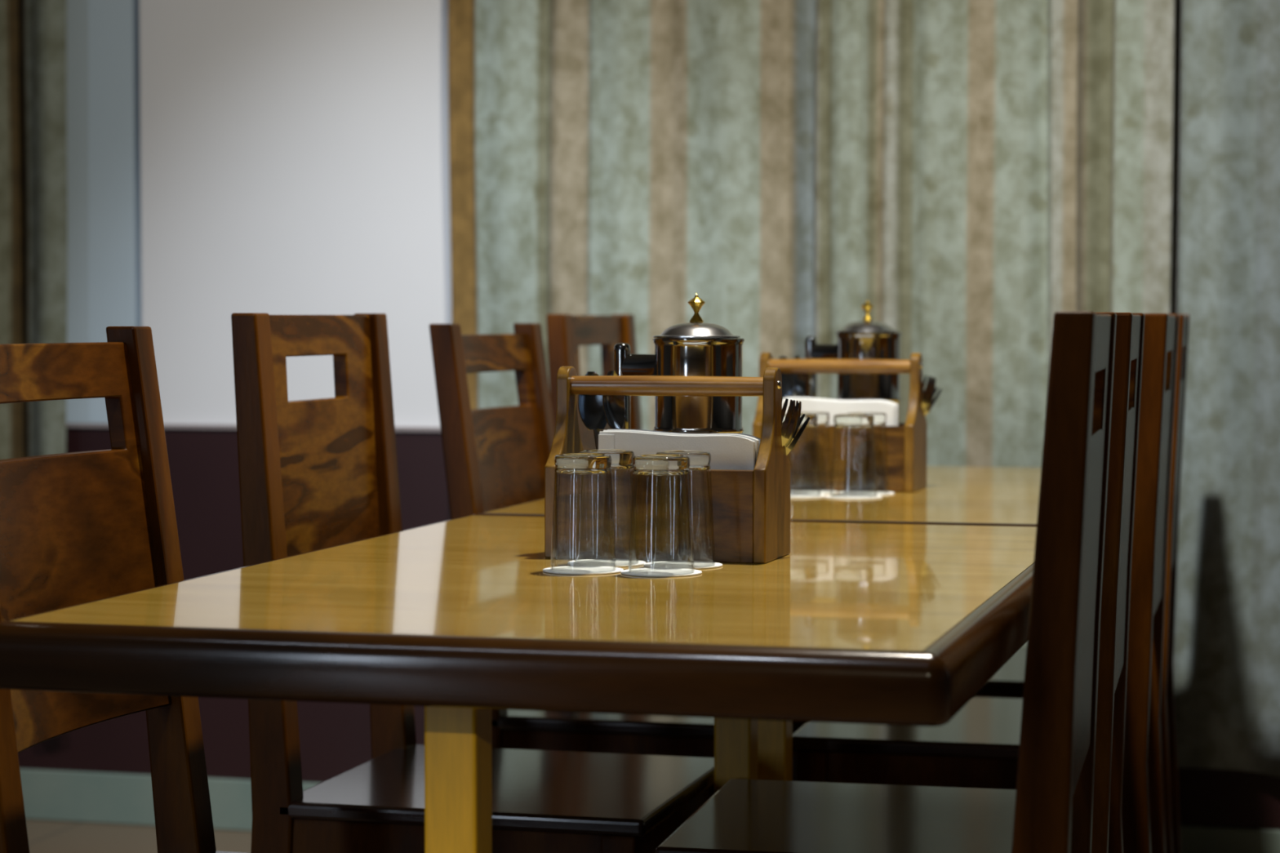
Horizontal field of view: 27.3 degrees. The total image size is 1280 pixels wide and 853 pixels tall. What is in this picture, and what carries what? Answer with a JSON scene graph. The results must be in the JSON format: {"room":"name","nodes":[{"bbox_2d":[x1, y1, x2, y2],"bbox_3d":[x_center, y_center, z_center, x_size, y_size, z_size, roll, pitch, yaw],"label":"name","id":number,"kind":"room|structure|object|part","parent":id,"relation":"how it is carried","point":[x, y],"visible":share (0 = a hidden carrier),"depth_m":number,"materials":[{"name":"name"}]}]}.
{"room":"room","nodes":[
{"label":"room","id":0,"kind":"room"},
{"bbox_2d":[26,819,251,852],"bbox_3d":[-0.432,0.978,1.140,6.600,0.050,7.900,1,2,15],"label":"floor","id":1,"kind":"structure","parent":0,"point":[43,836],"depth_m":5.06,"materials":[{"name":"brown tile"}]},
{"bbox_2d":[0,326,245,852],"bbox_3d":[-0.359,0.402,2.480,0.499,0.990,0.424,1,2,15],"label":"dining chair","id":2,"kind":"object","parent":1,"relation":"on","point":[76,528],"visible":0.88,"depth_m":2.60,"materials":[{"name":"brown wood"}]},
{"bbox_3d":[-0.588,0.408,2.343,0.104,0.990,0.042,1,2,15],"label":"post","id":3,"kind":"part","parent":2,"relation":"part of","materials":[{"name":"brown wood"}]},
{"bbox_3d":[-0.560,0.105,2.521,0.084,0.369,0.352,1,2,15],"label":"backrest","id":4,"kind":"part","parent":2,"relation":"part of","materials":[{"name":"brown wood"}]},
{"bbox_3d":[-0.489,0.392,2.712,0.104,0.990,0.042,1,2,15],"label":"post","id":5,"kind":"part","parent":2,"relation":"part of","materials":[{"name":"brown wood"}]},
{"bbox_3d":[-0.328,0.457,2.474,0.433,0.020,0.424,1,2,15],"label":"seat","id":6,"kind":"part","parent":2,"relation":"part of","materials":[{"name":"brown wood"}]},
{"bbox_2d":[231,312,714,852],"bbox_3d":[-0.175,0.367,3.143,0.484,1.004,0.424,1,2,15],"label":"dining chair","id":7,"kind":"object","parent":1,"relation":"on","point":[318,473],"visible":0.81,"depth_m":3.06,"materials":[{"name":"brown wood"}]},
{"bbox_3d":[-0.424,0.373,3.011,0.071,1.004,0.042,1,2,15],"label":"post","id":8,"kind":"part","parent":7,"relation":"part of","materials":[{"name":"brown wood"}]},
{"bbox_3d":[-0.389,0.064,3.187,0.035,0.397,0.352,1,2,15],"label":"backrest","id":9,"kind":"part","parent":7,"relation":"part of","materials":[{"name":"brown wood"}]},
{"bbox_3d":[-0.325,0.357,3.380,0.071,1.004,0.042,1,2,15],"label":"post","id":10,"kind":"part","parent":7,"relation":"part of","materials":[{"name":"brown wood"}]},
{"bbox_3d":[-0.204,0.476,2.953,0.395,0.059,0.022,1,2,15],"label":"rail","id":11,"kind":"part","parent":7,"relation":"part of","materials":[{"name":"brown wood"}]},
{"bbox_3d":[-0.150,0.429,3.139,0.433,0.020,0.424,1,2,15],"label":"seat","id":12,"kind":"part","parent":7,"relation":"part of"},
{"bbox_3d":[-0.019,0.663,2.915,0.040,0.431,0.040,1,2,15],"label":"leg","id":13,"kind":"part","parent":7,"relation":"part of","materials":[{"name":"brown wood"}]},
{"bbox_3d":[0.031,0.470,3.092,0.022,0.059,0.364,1,2,15],"label":"rail","id":14,"kind":"part","parent":7,"relation":"part of","materials":[{"name":"brown wood"}]},
{"bbox_3d":[0.079,0.648,3.285,0.040,0.431,0.040,1,2,15],"label":"leg","id":15,"kind":"part","parent":7,"relation":"part of","materials":[{"name":"brown wood"}]},
{"bbox_2d":[0,515,1036,852],"bbox_3d":[0.000,0.515,2.658,0.799,0.750,1.235,1,2,15],"label":"dining table","id":16,"kind":"object","parent":1,"relation":"on","point":[461,620],"visible":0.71,"depth_m":2.15,"materials":[{"name":"brown wood"}]},
{"bbox_3d":[-0.150,0.528,2.183,0.045,0.662,0.045,1,2,15],"label":"leg","id":17,"kind":"part","parent":16,"relation":"part of","materials":[{"name":"yellow wood"}]},
{"bbox_2d":[542,565,623,574],"bbox_3d":[-0.056,0.141,2.590,0.080,0.001,0.080,1,2,15],"label":"coaster","id":18,"kind":"object","parent":16,"relation":"on","point":[569,570],"visible":1,"depth_m":2.59,"materials":[{"name":"white paper"}]},
{"bbox_2d":[550,453,616,570],"bbox_3d":[-0.056,0.084,2.587,0.065,0.114,0.065,1,2,15],"label":"drinking glass","id":19,"kind":"object","parent":18,"relation":"on","point":[575,463],"visible":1,"depth_m":2.56,"materials":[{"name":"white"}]},
{"bbox_2d":[567,559,646,567],"bbox_3d":[-0.034,0.138,2.665,0.080,0.001,0.080,-2,3,-37],"label":"coaster","id":20,"kind":"object","parent":16,"relation":"on","point":[602,562],"visible":0.98,"depth_m":2.67,"materials":[{"name":"white paper"}]},
{"bbox_2d":[574,449,639,563],"bbox_3d":[-0.034,0.081,2.663,0.065,0.114,0.065,-2,3,-37],"label":"drinking glass","id":21,"kind":"object","parent":20,"relation":"on","point":[620,459],"visible":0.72,"depth_m":2.64,"materials":[{"name":"white"}]},
{"bbox_2d":[620,568,702,577],"bbox_3d":[0.021,0.142,2.568,0.080,0.001,0.080,0,2,-8],"label":"coaster","id":22,"kind":"object","parent":16,"relation":"on","point":[647,572],"visible":0.99,"depth_m":2.56,"materials":[{"name":"white paper"}]},
{"bbox_2d":[627,454,694,572],"bbox_3d":[0.021,0.085,2.566,0.065,0.114,0.065,0,2,-8],"label":"drinking glass","id":23,"kind":"object","parent":22,"relation":"on","point":[643,464],"visible":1,"depth_m":2.54,"materials":[{"name":"white"}]},
{"bbox_2d":[544,366,790,563],"bbox_3d":[0.030,0.036,2.749,0.241,0.197,0.116,1,2,16],"label":"caddy","id":24,"kind":"object","parent":16,"relation":"on","point":[750,509],"visible":0.94,"depth_m":2.71,"materials":[{"name":"brown wood"}]},
{"bbox_2d":[577,371,607,449],"bbox_3d":[-0.048,0.033,2.793,0.036,0.182,0.033,0,2,-8],"label":"spoon","id":25,"kind":"object","parent":24,"relation":"in","point":[590,407],"visible":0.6,"depth_m":2.80,"materials":[{"name":"silver metal"}]},
{"bbox_3d":[-0.041,0.063,2.789,0.017,0.122,0.003,-2,-4,-37],"label":"spoon handle","id":26,"kind":"part","parent":25,"relation":"part of","materials":[{"name":"silver metal"}]},
{"bbox_2d":[602,370,625,429],"bbox_3d":[-0.025,0.032,2.803,0.030,0.182,0.034,0,2,-2],"label":"spoon","id":27,"kind":"object","parent":24,"relation":"in","point":[614,408],"visible":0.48,"depth_m":2.81,"materials":[{"name":"silver metal"}]},
{"bbox_3d":[0.030,-0.042,2.746,0.213,0.021,0.021,1,2,16],"label":"handle","id":28,"kind":"part","parent":24,"relation":"part of","materials":[{"name":"brown wood"}]},
{"bbox_2d":[598,431,755,470],"bbox_3d":[0.037,0.067,2.708,0.165,0.122,0.008,1,2,16],"label":"paper napkin","id":29,"kind":"object","parent":24,"relation":"in","point":[726,451],"visible":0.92,"depth_m":2.70,"materials":[{"name":"white paper"}]},
{"bbox_2d":[603,430,758,464],"bbox_3d":[0.041,0.065,2.714,0.165,0.122,0.008,1,2,16],"label":"paper napkin","id":30,"kind":"object","parent":24,"relation":"in","point":[756,441],"visible":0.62,"depth_m":2.71,"materials":[{"name":"white paper"}]},
{"bbox_2d":[607,429,760,439],"bbox_3d":[0.045,0.064,2.736,0.165,0.122,0.008,1,2,16],"label":"paper napkin","id":31,"kind":"object","parent":24,"relation":"in","point":[607,429],"visible":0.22,"depth_m":2.73,"materials":[{"name":"white paper"}]},
{"bbox_2d":[781,396,799,446],"bbox_3d":[0.127,0.048,2.736,0.074,0.159,0.016,0,2,11],"label":"fork","id":32,"kind":"object","parent":24,"relation":"in","point":[784,428],"visible":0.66,"depth_m":2.73,"materials":[{"name":"silver metal"}]},
{"bbox_3d":[0.120,0.067,2.740,0.022,0.127,0.010,19,7,-12],"label":"fork handle","id":33,"kind":"part","parent":32,"relation":"part of","materials":[{"name":"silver metal"}]},
{"bbox_2d":[783,399,801,448],"bbox_3d":[0.134,0.049,2.746,0.066,0.156,0.024,1,2,12],"label":"fork","id":34,"kind":"object","parent":24,"relation":"in","point":[794,430],"visible":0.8,"depth_m":2.74,"materials":[{"name":"silver metal"}]},
{"bbox_3d":[0.129,0.068,2.750,0.010,0.127,0.022,26,9,33],"label":"fork handle","id":35,"kind":"part","parent":34,"relation":"part of","materials":[{"name":"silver metal"}]},
{"bbox_2d":[782,413,809,455],"bbox_3d":[0.127,0.053,2.759,0.101,0.148,0.013,1,2,13],"label":"fork","id":36,"kind":"object","parent":24,"relation":"in","point":[790,447],"visible":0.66,"depth_m":2.75,"materials":[{"name":"silver metal"}]},
{"bbox_3d":[0.116,0.071,2.763,0.022,0.127,0.010,32,9,2],"label":"fork handle","id":37,"kind":"part","parent":36,"relation":"part of","materials":[{"name":"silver metal"}]},
{"bbox_2d":[613,293,744,433],"bbox_3d":[0.040,-0.007,2.878,0.155,0.274,0.099,1,3,30],"label":"teapot","id":38,"kind":"object","parent":16,"relation":"on","point":[695,348],"visible":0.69,"depth_m":2.83,"materials":[{"name":"grey metal"}]},
{"bbox_3d":[-0.020,-0.003,2.913,0.018,0.178,0.018,1,3,30],"label":"handle","id":39,"kind":"part","parent":38,"relation":"part of","materials":[{"name":"silver metal"}]},
{"bbox_3d":[0.002,-0.062,2.898,0.049,0.040,0.018,1,3,30],"label":"handle arm","id":40,"kind":"part","parent":38,"relation":"part of","materials":[{"name":"silver metal"}]},
{"bbox_3d":[0.061,-0.104,2.862,0.095,0.017,0.095,1,3,30],"label":"lid","id":41,"kind":"part","parent":38,"relation":"part of","materials":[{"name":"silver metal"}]},
{"bbox_3d":[0.061,-0.128,2.861,0.019,0.032,0.018,1,3,30],"label":"knob","id":42,"kind":"part","parent":38,"relation":"part of","materials":[{"name":"gold metal"}]},
{"bbox_2d":[643,560,722,568],"bbox_3d":[0.043,0.139,2.644,0.080,0.001,0.080,1,3,30],"label":"coaster","id":43,"kind":"object","parent":16,"relation":"on","point":[664,564],"visible":0.99,"depth_m":2.64,"materials":[{"name":"white paper"}]},
{"bbox_2d":[650,450,715,565],"bbox_3d":[0.043,0.082,2.642,0.065,0.114,0.065,1,3,30],"label":"drinking glass","id":44,"kind":"object","parent":43,"relation":"on","point":[699,460],"visible":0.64,"depth_m":2.62,"materials":[{"name":"white"}]},
{"bbox_3d":[0.116,0.487,3.178,0.045,0.662,0.045,1,2,15],"label":"leg","id":45,"kind":"part","parent":16,"relation":"part of","materials":[{"name":"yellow wood"}]},
{"bbox_2d":[546,314,642,450],"bbox_3d":[0.140,0.318,4.321,0.484,1.004,0.424,1,2,15],"label":"dining chair","id":46,"kind":"object","parent":1,"relation":"on","point":[565,332],"visible":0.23,"depth_m":4.29,"materials":[{"name":"brown wood"}]},
{"bbox_3d":[-0.109,0.324,4.190,0.071,1.004,0.042,1,2,15],"label":"post","id":47,"kind":"part","parent":46,"relation":"part of","materials":[{"name":"brown wood"}]},
{"bbox_3d":[-0.074,0.015,4.366,0.035,0.397,0.352,1,2,15],"label":"backrest","id":48,"kind":"part","parent":46,"relation":"part of","materials":[{"name":"brown wood"}]},
{"bbox_3d":[-0.011,0.308,4.559,0.071,1.004,0.042,1,2,15],"label":"post","id":49,"kind":"part","parent":46,"relation":"part of","materials":[{"name":"brown wood"}]},
{"bbox_2d":[429,323,807,781],"bbox_3d":[-0.008,0.347,3.797,0.499,0.990,0.424,1,2,15],"label":"dining chair","id":50,"kind":"object","parent":1,"relation":"on","point":[495,458],"visible":0.44,"depth_m":3.64,"materials":[{"name":"brown wood"}]},
{"bbox_3d":[-0.236,0.353,3.661,0.104,0.990,0.042,1,2,15],"label":"post","id":51,"kind":"part","parent":50,"relation":"part of","materials":[{"name":"brown wood"}]},
{"bbox_3d":[-0.208,0.051,3.838,0.084,0.369,0.352,1,2,15],"label":"backrest","id":52,"kind":"part","parent":50,"relation":"part of","materials":[{"name":"brown wood"}]},
{"bbox_3d":[-0.138,0.337,4.029,0.104,0.990,0.042,1,2,15],"label":"post","id":53,"kind":"part","parent":50,"relation":"part of","materials":[{"name":"brown wood"}]},
{"bbox_3d":[-0.030,0.449,3.606,0.395,0.059,0.022,1,2,15],"label":"rail","id":54,"kind":"part","parent":50,"relation":"part of","materials":[{"name":"brown wood"}]},
{"bbox_3d":[0.024,0.402,3.791,0.433,0.020,0.424,1,2,15],"label":"seat","id":55,"kind":"part","parent":50,"relation":"part of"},
{"bbox_3d":[0.254,0.621,3.938,0.040,0.431,0.040,1,2,15],"label":"leg","id":56,"kind":"part","parent":50,"relation":"part of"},
{"bbox_3d":[0.205,0.443,3.745,0.022,0.059,0.364,1,2,15],"label":"rail","id":57,"kind":"part","parent":50,"relation":"part of","materials":[{"name":"brown wood"}]},
{"bbox_2d":[474,466,1041,781],"bbox_3d":[0.319,0.465,3.853,0.799,0.750,1.235,1,2,15],"label":"dining table","id":58,"kind":"object","parent":1,"relation":"on","point":[956,495],"visible":0.06,"depth_m":3.44,"materials":[{"name":"brown wood"}]},
{"bbox_3d":[0.169,0.478,3.378,0.045,0.662,0.045,1,2,15],"label":"leg","id":59,"kind":"part","parent":58,"relation":"part of","materials":[{"name":"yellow wood"}]},
{"bbox_2d":[790,493,825,497],"bbox_3d":[0.219,0.096,3.666,0.080,0.001,0.080,0,2,4],"label":"coaster","id":60,"kind":"object","parent":58,"relation":"on","point":[792,495],"visible":0.57,"depth_m":3.66,"materials":[{"name":"white paper"}]},
{"bbox_2d":[782,413,821,495],"bbox_3d":[0.219,0.039,3.664,0.065,0.114,0.065,0,2,3],"label":"drinking glass","id":61,"kind":"object","parent":60,"relation":"on","point":[813,420],"visible":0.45,"depth_m":3.64,"materials":[{"name":"white"}]},
{"bbox_2d":[790,489,838,494],"bbox_3d":[0.241,0.093,3.741,0.080,0.001,0.080,2,3,42],"label":"coaster","id":62,"kind":"object","parent":58,"relation":"on","point":[806,491],"visible":0.77,"depth_m":3.75,"materials":[{"name":"white"}]},
{"bbox_2d":[788,411,832,492],"bbox_3d":[0.241,0.036,3.739,0.065,0.114,0.065,2,3,42],"label":"drinking glass","id":63,"kind":"object","parent":62,"relation":"on","point":[824,417],"visible":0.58,"depth_m":3.72,"materials":[{"name":"white"}]},
{"bbox_2d":[752,352,927,492],"bbox_3d":[0.291,-0.009,3.828,0.241,0.197,0.116,1,2,16],"label":"caddy","id":64,"kind":"object","parent":58,"relation":"on","point":[906,445],"visible":0.8,"depth_m":3.78,"materials":[{"name":"brown wood"}]},
{"bbox_2d":[777,355,793,398],"bbox_3d":[0.213,-0.012,3.873,0.036,0.182,0.033,0,2,-8],"label":"salt shaker","id":65,"kind":"object","parent":64,"relation":"in","point":[787,388],"visible":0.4,"depth_m":3.88,"materials":[{"name":"clear glass"}]},
{"bbox_2d":[791,355,805,397],"bbox_3d":[0.236,-0.013,3.882,0.030,0.182,0.034,0,2,-2],"label":"pepper shaker","id":66,"kind":"object","parent":64,"relation":"in","point":[797,380],"visible":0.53,"depth_m":3.89,"materials":[{"name":"clear glass"}]},
{"bbox_2d":[782,397,896,426],"bbox_3d":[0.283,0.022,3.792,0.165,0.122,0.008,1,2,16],"label":"paper napkin","id":67,"kind":"object","parent":64,"relation":"in","point":[833,407],"visible":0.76,"depth_m":3.79,"materials":[{"name":"white paper"}]},
{"bbox_3d":[0.291,-0.087,3.825,0.213,0.021,0.021,1,2,16],"label":"handle","id":68,"kind":"part","parent":64,"relation":"part of","materials":[{"name":"brown wood"}]},
{"bbox_2d":[806,397,897,404],"bbox_3d":[0.291,0.019,3.819,0.165,0.122,0.008,1,2,16],"label":"paper napkin","id":69,"kind":"object","parent":64,"relation":"in","point":[806,397],"visible":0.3,"depth_m":3.81,"materials":[{"name":"white paper"}]},
{"bbox_2d":[893,403,897,426],"bbox_3d":[0.291,0.021,3.812,0.165,0.122,0.008,1,2,16],"label":"paper napkin","id":70,"kind":"object","parent":64,"relation":"in","point":[894,403],"visible":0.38,"depth_m":3.79,"materials":[{"name":"white paper"}]},
{"bbox_2d":[921,373,934,409],"bbox_3d":[0.388,0.003,3.816,0.074,0.159,0.016,0,2,11],"label":"fork","id":71,"kind":"object","parent":64,"relation":"in","point":[924,403],"visible":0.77,"depth_m":3.81,"materials":[{"name":"silver metal"}]},
{"bbox_2d":[924,376,935,410],"bbox_3d":[0.395,0.004,3.825,0.066,0.156,0.024,1,2,12],"label":"fork","id":72,"kind":"object","parent":64,"relation":"in","point":[931,397],"visible":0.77,"depth_m":3.82,"materials":[{"name":"silver metal"}]},
{"bbox_2d":[922,386,942,416],"bbox_3d":[0.388,0.009,3.838,0.101,0.148,0.013,1,2,13],"label":"fork","id":73,"kind":"object","parent":64,"relation":"in","point":[935,397],"visible":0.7,"depth_m":3.83,"materials":[{"name":"silver metal"}]},
{"bbox_2d":[804,299,902,422],"bbox_3d":[0.317,-0.052,3.950,0.155,0.274,0.099,1,3,30],"label":"teapot","id":74,"kind":"object","parent":58,"relation":"on","point":[865,339],"visible":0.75,"depth_m":3.90,"materials":[{"name":"grey metal"}]},
{"bbox_3d":[0.258,-0.048,3.984,0.018,0.178,0.018,1,3,30],"label":"handle","id":75,"kind":"part","parent":74,"relation":"part of","materials":[{"name":"silver metal"}]},
{"bbox_3d":[0.280,-0.107,3.970,0.049,0.040,0.018,1,3,30],"label":"handle arm","id":76,"kind":"part","parent":74,"relation":"part of","materials":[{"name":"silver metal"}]},
{"bbox_3d":[0.339,-0.149,3.933,0.095,0.017,0.095,1,3,30],"label":"lid","id":77,"kind":"part","parent":74,"relation":"part of","materials":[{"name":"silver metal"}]},
{"bbox_3d":[0.339,-0.173,3.932,0.019,0.032,0.018,1,3,30],"label":"knob","id":78,"kind":"part","parent":74,"relation":"part of","materials":[{"name":"gold metal"}]},
{"bbox_2d":[824,494,882,499],"bbox_3d":[0.295,0.097,3.646,0.080,0.001,0.080,-1,3,-25],"label":"coaster","id":79,"kind":"object","parent":58,"relation":"on","point":[833,496],"visible":1,"depth_m":3.64,"materials":[{"name":"white"}]},
{"bbox_2d":[830,413,876,497],"bbox_3d":[0.295,0.040,3.644,0.065,0.114,0.065,-1,3,-25],"label":"drinking glass","id":80,"kind":"object","parent":79,"relation":"on","point":[841,420],"visible":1,"depth_m":3.62,"materials":[{"name":"white"}]},
{"bbox_2d":[838,490,894,495],"bbox_3d":[0.319,0.094,3.720,0.080,0.001,0.080,-1,2,-14],"label":"coaster","id":81,"kind":"object","parent":58,"relation":"on","point":[852,492],"visible":1,"depth_m":3.72,"materials":[{"name":"white"}]},
{"bbox_2d":[843,412,888,493],"bbox_3d":[0.319,0.037,3.718,0.065,0.114,0.065,-1,2,-14],"label":"drinking glass","id":82,"kind":"object","parent":81,"relation":"on","point":[880,418],"visible":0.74,"depth_m":3.70,"materials":[{"name":"white"}]},
{"bbox_2d":[654,312,1145,852],"bbox_3d":[0.296,0.378,2.884,0.484,1.004,0.424,1,2,13],"label":"dining chair","id":83,"kind":"object","parent":1,"relation":"on","point":[743,815],"visible":0.78,"depth_m":2.83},
{"bbox_3d":[0.271,0.440,2.892,0.433,0.020,0.424,1,2,13],"label":"seat","id":84,"kind":"part","parent":83,"relation":"part of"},
{"bbox_3d":[0.456,0.388,2.653,0.071,1.004,0.042,1,2,13],"label":"post","id":85,"kind":"part","parent":83,"relation":"part of","materials":[{"name":"brown wood"}]},
{"bbox_3d":[0.539,0.372,3.026,0.071,1.004,0.042,1,2,13],"label":"post","id":86,"kind":"part","parent":83,"relation":"part of","materials":[{"name":"brown wood"}]},
{"bbox_3d":[0.512,0.079,2.824,0.035,0.397,0.352,1,2,13],"label":"backrest","id":87,"kind":"part","parent":83,"relation":"part of","materials":[{"name":"brown wood"}]},
{"bbox_2d":[792,313,1179,852],"bbox_3d":[0.478,0.348,3.600,0.484,1.004,0.424,1,2,14],"label":"dining chair","id":88,"kind":"object","parent":1,"relation":"on","point":[978,748],"visible":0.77,"depth_m":3.41,"materials":[{"name":"brown wood"}]},
{"bbox_3d":[0.227,0.640,3.475,0.040,0.431,0.040,1,2,14],"label":"leg","id":89,"kind":"part","parent":88,"relation":"part of","materials":[{"name":"brown wood"}]},
{"bbox_3d":[0.453,0.410,3.608,0.433,0.020,0.424,1,2,14],"label":"seat","id":90,"kind":"part","parent":88,"relation":"part of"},
{"bbox_3d":[0.412,0.456,3.420,0.395,0.059,0.022,1,2,14],"label":"rail","id":91,"kind":"part","parent":88,"relation":"part of","materials":[{"name":"brown wood"}]},
{"bbox_3d":[0.634,0.358,3.366,0.071,1.004,0.042,1,2,14],"label":"post","id":92,"kind":"part","parent":88,"relation":"part of","materials":[{"name":"brown wood"}]},
{"bbox_3d":[0.724,0.343,3.737,0.071,1.004,0.042,1,2,14],"label":"post","id":93,"kind":"part","parent":88,"relation":"part of","materials":[{"name":"brown wood"}]},
{"bbox_3d":[0.693,0.049,3.536,0.035,0.397,0.352,1,2,14],"label":"backrest","id":94,"kind":"part","parent":88,"relation":"part of","materials":[{"name":"brown wood"}]},
{"bbox_2d":[1011,311,1116,852],"bbox_3d":[0.162,0.402,2.321,0.484,1.004,0.424,1,2,13],"label":"dining chair","id":95,"kind":"object","parent":1,"relation":"on","point":[1055,793],"visible":1,"depth_m":2.06,"materials":[{"name":"brown wood"}]},
{"bbox_3d":[0.378,0.102,2.260,0.035,0.397,0.352,1,2,13],"label":"backrest","id":96,"kind":"part","parent":95,"relation":"part of","materials":[{"name":"brown wood"}]},
{"bbox_3d":[0.405,0.396,2.462,0.071,1.004,0.042,1,2,13],"label":"post","id":97,"kind":"part","parent":95,"relation":"part of","materials":[{"name":"brown wood"}]},
{"bbox_2d":[973,313,1190,852],"bbox_3d":[0.615,0.324,4.176,0.484,1.004,0.424,1,2,13],"label":"dining chair","id":98,"kind":"object","parent":1,"relation":"on","point":[1008,682],"visible":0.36,"depth_m":4.01,"materials":[{"name":"brown wood"}]},
{"bbox_3d":[0.551,0.432,3.995,0.395,0.059,0.022,1,2,13],"label":"rail","id":99,"kind":"part","parent":98,"relation":"part of","materials":[{"name":"brown wood"}]},
{"bbox_3d":[0.591,0.386,4.184,0.433,0.020,0.424,1,2,13],"label":"seat","id":100,"kind":"part","parent":98,"relation":"part of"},
{"bbox_3d":[0.774,0.334,3.944,0.071,1.004,0.042,1,2,13],"label":"post","id":101,"kind":"part","parent":98,"relation":"part of","materials":[{"name":"brown wood"}]},
{"bbox_3d":[0.859,0.318,4.316,0.071,1.004,0.042,1,2,13],"label":"post","id":102,"kind":"part","parent":98,"relation":"part of","materials":[{"name":"brown wood"}]},
{"bbox_3d":[0.831,0.025,4.114,0.035,0.397,0.352,1,2,13],"label":"backrest","id":103,"kind":"part","parent":98,"relation":"part of","materials":[{"name":"brown wood"}]},
{"bbox_2d":[66,0,1180,426],"bbox_3d":[0.572,-0.577,4.842,6.600,2.750,0.210,1,2,15],"label":"wall","id":104,"kind":"structure","parent":0,"point":[295,153],"depth_m":5.09,"materials":[{"name":"white paint"}]},
{"bbox_2d":[0,0,67,459],"bbox_3d":[-1.540,-0.668,5.231,0.887,2.501,0.074,1,2,13],"label":"curtain","id":105,"kind":"object","parent":104,"relation":"hanging from","point":[33,220],"visible":0.53,"depth_m":5.14,"materials":[{"name":"fabric"}]},
{"bbox_2d":[66,422,440,431],"bbox_3d":[0.542,0.016,4.755,6.600,0.008,0.022,1,2,15],"label":"trim","id":106,"kind":"structure","parent":104,"relation":"attached to","point":[68,424],"depth_m":5.11,"materials":[{"name":"grey"}]},
{"bbox_2d":[448,0,815,435],"bbox_3d":[-0.022,-0.651,4.831,0.704,2.501,0.065,1,2,13],"label":"curtain","id":107,"kind":"object","parent":104,"relation":"hanging from","point":[641,158],"visible":0.42,"depth_m":4.82,"materials":[{"name":"green fabric"}]},
{"bbox_2d":[17,427,1279,830],"bbox_3d":[0.543,0.360,4.772,6.600,0.682,0.016,1,2,15],"label":"wainscot panel","id":108,"kind":"object","parent":104,"relation":"attached to","point":[335,738],"depth_m":5.11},
{"bbox_2d":[19,768,1279,852],"bbox_3d":[0.542,0.751,4.784,6.600,0.100,0.024,1,2,15],"label":"baseboard","id":109,"kind":"structure","parent":104,"relation":"attached to","point":[115,798],"depth_m":5.18,"materials":[{"name":"green tile"}]},
{"bbox_2d":[813,0,1174,647],"bbox_3d":[0.620,-0.645,4.664,0.642,2.501,0.079,1,2,15],"label":"curtain","id":110,"kind":"object","parent":104,"relation":"hanging from","point":[985,171],"visible":0.48,"depth_m":4.66,"materials":[{"name":"fabric"}]},
{"bbox_2d":[1173,0,1279,777],"bbox_3d":[1.843,-0.631,4.332,1.892,2.501,0.070,1,2,16],"label":"curtain","id":111,"kind":"object","parent":104,"relation":"hanging from","point":[1226,660],"visible":0.98,"depth_m":4.58,"materials":[{"name":"fabric"}]}
]}

